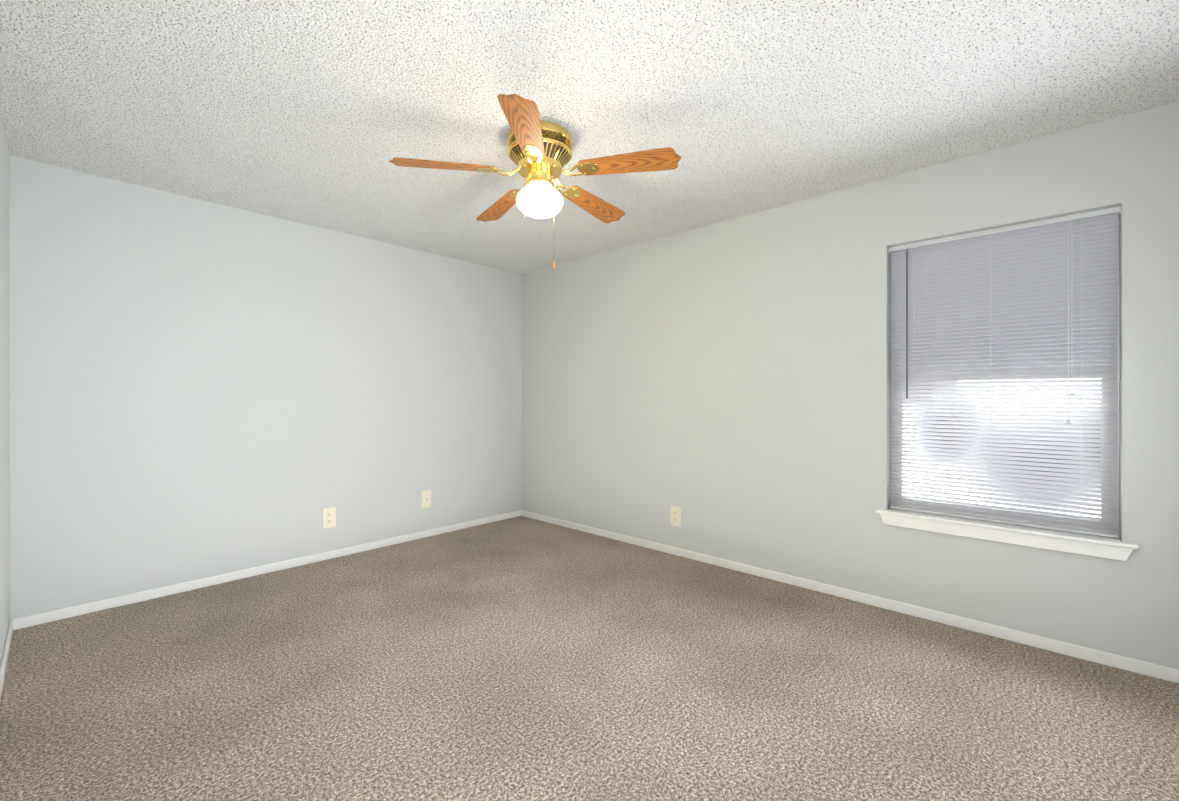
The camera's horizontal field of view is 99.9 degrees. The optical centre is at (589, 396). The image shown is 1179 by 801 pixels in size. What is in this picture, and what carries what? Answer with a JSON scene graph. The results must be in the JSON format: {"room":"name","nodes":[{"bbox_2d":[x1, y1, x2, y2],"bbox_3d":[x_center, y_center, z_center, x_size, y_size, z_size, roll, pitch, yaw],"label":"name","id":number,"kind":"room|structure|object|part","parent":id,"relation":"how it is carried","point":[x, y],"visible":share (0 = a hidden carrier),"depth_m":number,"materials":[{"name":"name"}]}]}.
{"room":"empty bedroom","nodes":[
{"label":"empty bedroom","id":0,"kind":"room"},
{"bbox_2d":[0,109,9,663],"bbox_3d":[-1.427,-0.019,1.008,4.357,2.440,0.140,0,0,43],"label":"wall","id":1,"kind":"structure","parent":0,"point":[4,426],"depth_m":2.29,"materials":[{"name":"grey paint"}]},
{"bbox_2d":[0,620,12,699],"bbox_3d":[-1.375,1.171,1.065,4.331,0.058,0.013,0,0,43],"label":"baseboard","id":2,"kind":"structure","parent":1,"relation":"attached to","point":[4,660],"depth_m":2.21,"materials":[{"name":"white wood"}]},
{"bbox_2d":[9,155,521,619],"bbox_3d":[-1.883,-0.020,3.822,0.140,2.440,3.645,0,0,43],"label":"wall","id":3,"kind":"structure","parent":0,"point":[199,389],"depth_m":3.20,"materials":[{"name":"grey paint"}]},
{"bbox_2d":[11,510,521,629],"bbox_3d":[-1.827,1.171,3.771,0.013,0.058,3.365,0,0,43],"label":"baseboard","id":4,"kind":"structure","parent":3,"relation":"attached to","point":[59,614],"depth_m":3.21,"materials":[{"name":"white wood"}]},
{"bbox_2d":[323,507,335,528],"bbox_3d":[-1.926,0.895,3.666,0.010,0.148,0.091,0,0,43],"label":"electrical outlet","id":5,"kind":"object","parent":3,"relation":"attached to","point":[329,517],"visible":1,"depth_m":3.66,"materials":[{"name":"beige plastic"}]},
{"bbox_2d":[421,490,430,508],"bbox_3d":[-1.392,0.875,4.233,0.021,0.148,0.091,0,0,43],"label":"outlet","id":6,"kind":"object","parent":3,"relation":"attached to","point":[426,499],"visible":1,"depth_m":4.23,"materials":[{"name":"beige plastic"}]},
{"bbox_2d":[0,516,1178,800],"bbox_3d":[-0.235,1.260,2.293,4.637,0.120,3.645,0,0,43],"label":"floor","id":7,"kind":"structure","parent":0,"point":[520,658],"depth_m":1.99,"materials":[{"name":"carpet"}]},
{"bbox_2d":[0,0,1178,273],"bbox_3d":[-0.235,-1.300,2.292,4.637,0.120,3.645,0,0,43],"label":"ceiling","id":8,"kind":"structure","parent":0,"point":[316,112],"depth_m":2.04,"materials":[{"name":"white paint"}]},
{"bbox_2d":[389,94,680,268],"bbox_3d":[-0.223,-0.922,2.409,1.277,0.635,1.258,0,0,43],"label":"ceiling fan","id":9,"kind":"object","parent":8,"relation":"attached to","point":[539,152],"visible":1,"depth_m":2.27,"materials":[{"name":"brown wood"}]},
{"bbox_3d":[-0.658,-1.048,2.242,0.469,0.006,0.142,-3,13,-17],"label":"blade","id":10,"kind":"part","parent":9,"relation":"part of","materials":[{"name":"brown wood"}]},
{"bbox_3d":[-0.486,-1.048,2.729,0.142,0.006,0.469,-15,5,-34],"label":"blade","id":11,"kind":"part","parent":9,"relation":"part of","materials":[{"name":"brown wood"}]},
{"bbox_3d":[-0.249,-1.048,1.929,0.142,0.006,0.469,12,3,1],"label":"blade","id":12,"kind":"part","parent":9,"relation":"part of","materials":[{"name":"brown wood"}]},
{"bbox_3d":[-0.237,-0.939,2.367,0.222,0.146,0.222,0,0,43],"label":"light globe","id":13,"kind":"part","parent":9,"relation":"part of","materials":[{"name":"white glass"}]},
{"bbox_2d":[508,130,571,167],"bbox_3d":[-0.237,-1.153,2.367,0.303,0.098,0.303,0,0,43],"label":"motor housing","id":14,"kind":"object","parent":9,"relation":"attached to","point":[557,143],"depth_m":2.28,"materials":[{"name":"gold metal"}]},
{"bbox_3d":[0.029,-1.048,2.716,0.142,0.006,0.469,-15,-12,36],"label":"blade","id":15,"kind":"part","parent":9,"relation":"part of","materials":[{"name":"brown wood"}]},
{"bbox_3d":[0.176,-1.048,2.221,0.469,0.006,0.142,3,-11,19],"label":"blade","id":16,"kind":"part","parent":9,"relation":"part of","materials":[{"name":"brown wood"}]},
{"bbox_2d":[522,101,1178,669],"bbox_3d":[0.957,-0.020,3.577,4.357,2.440,0.140,0,0,43],"label":"wall","id":17,"kind":"structure","parent":0,"point":[724,385],"depth_m":3.02,"materials":[{"name":"grey paint"}]},
{"bbox_2d":[671,506,680,526],"bbox_3d":[0.653,0.905,3.757,0.091,0.148,0.010,0,0,43],"label":"electrical outlet","id":18,"kind":"object","parent":17,"relation":"attached to","point":[675,516],"visible":1,"depth_m":3.75,"materials":[{"name":"beige plastic"}]},
{"bbox_2d":[522,510,1178,683],"bbox_3d":[0.910,1.171,3.517,4.344,0.058,0.013,0,0,43],"label":"baseboard","id":19,"kind":"structure","parent":17,"relation":"attached to","point":[1165,673],"depth_m":2.70,"materials":[{"name":"white wood"}]},
{"bbox_2d":[890,213,1119,537],"bbox_3d":[2.089,-0.100,2.574,0.912,1.516,0.046,0,0,43],"label":"window","id":20,"kind":"structure","parent":17,"relation":"in","point":[998,380],"depth_m":2.46,"materials":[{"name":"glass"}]},
{"bbox_3d":[2.082,0.244,2.566,0.792,0.662,0.004,0,0,43],"label":"glass","id":21,"kind":"part","parent":20,"relation":"part of","materials":[{"name":"clear glass"}]},
{"bbox_3d":[2.094,-0.478,2.579,0.848,0.695,0.004,0,0,43],"label":"glass","id":22,"kind":"part","parent":20,"relation":"part of","materials":[{"name":"clear glass"}]},
{"bbox_2d":[888,205,1120,537],"bbox_3d":[2.053,-0.111,2.535,0.911,1.494,0.045,0,0,43],"label":"window blinds","id":23,"kind":"object","parent":20,"relation":"attached to","point":[991,259],"visible":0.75,"depth_m":2.48,"materials":[{"name":"white plastic"}]},
{"bbox_3d":[2.056,0.630,2.538,0.896,0.012,0.022,0,0,43],"label":"rail","id":24,"kind":"part","parent":23,"relation":"part of","materials":[{"name":"white"}]},
{"bbox_3d":[2.089,-0.100,2.574,0.912,1.516,0.046,0,0,43],"label":"aluminum window frame","id":25,"kind":"part","parent":20,"relation":"part of","materials":[{"name":"grey metal"}]},
{"bbox_2d":[879,513,1132,561],"bbox_3d":[2.010,0.689,2.489,0.978,0.062,0.022,0,0,43],"label":"apron","id":26,"kind":"object","parent":17,"relation":"attached to","point":[1080,548],"visible":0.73,"depth_m":2.42,"materials":[{"name":"white wood"}]},
{"bbox_2d":[876,508,1138,549],"bbox_3d":[2.036,0.649,2.517,1.008,0.018,0.122,0,0,43],"label":"stool","id":27,"kind":"object","parent":17,"relation":"attached to","point":[1095,539],"visible":0.96,"depth_m":2.43,"materials":[{"name":"white wood"}]},
{"label":"outside","id":28,"kind":"structure","parent":0,"visible":0},
{"bbox_2d":[903,378,1100,517],"bbox_3d":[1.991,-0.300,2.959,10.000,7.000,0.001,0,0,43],"label":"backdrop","id":29,"kind":"structure","parent":28,"point":[1006,455],"depth_m":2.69,"materials":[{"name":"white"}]}
]}

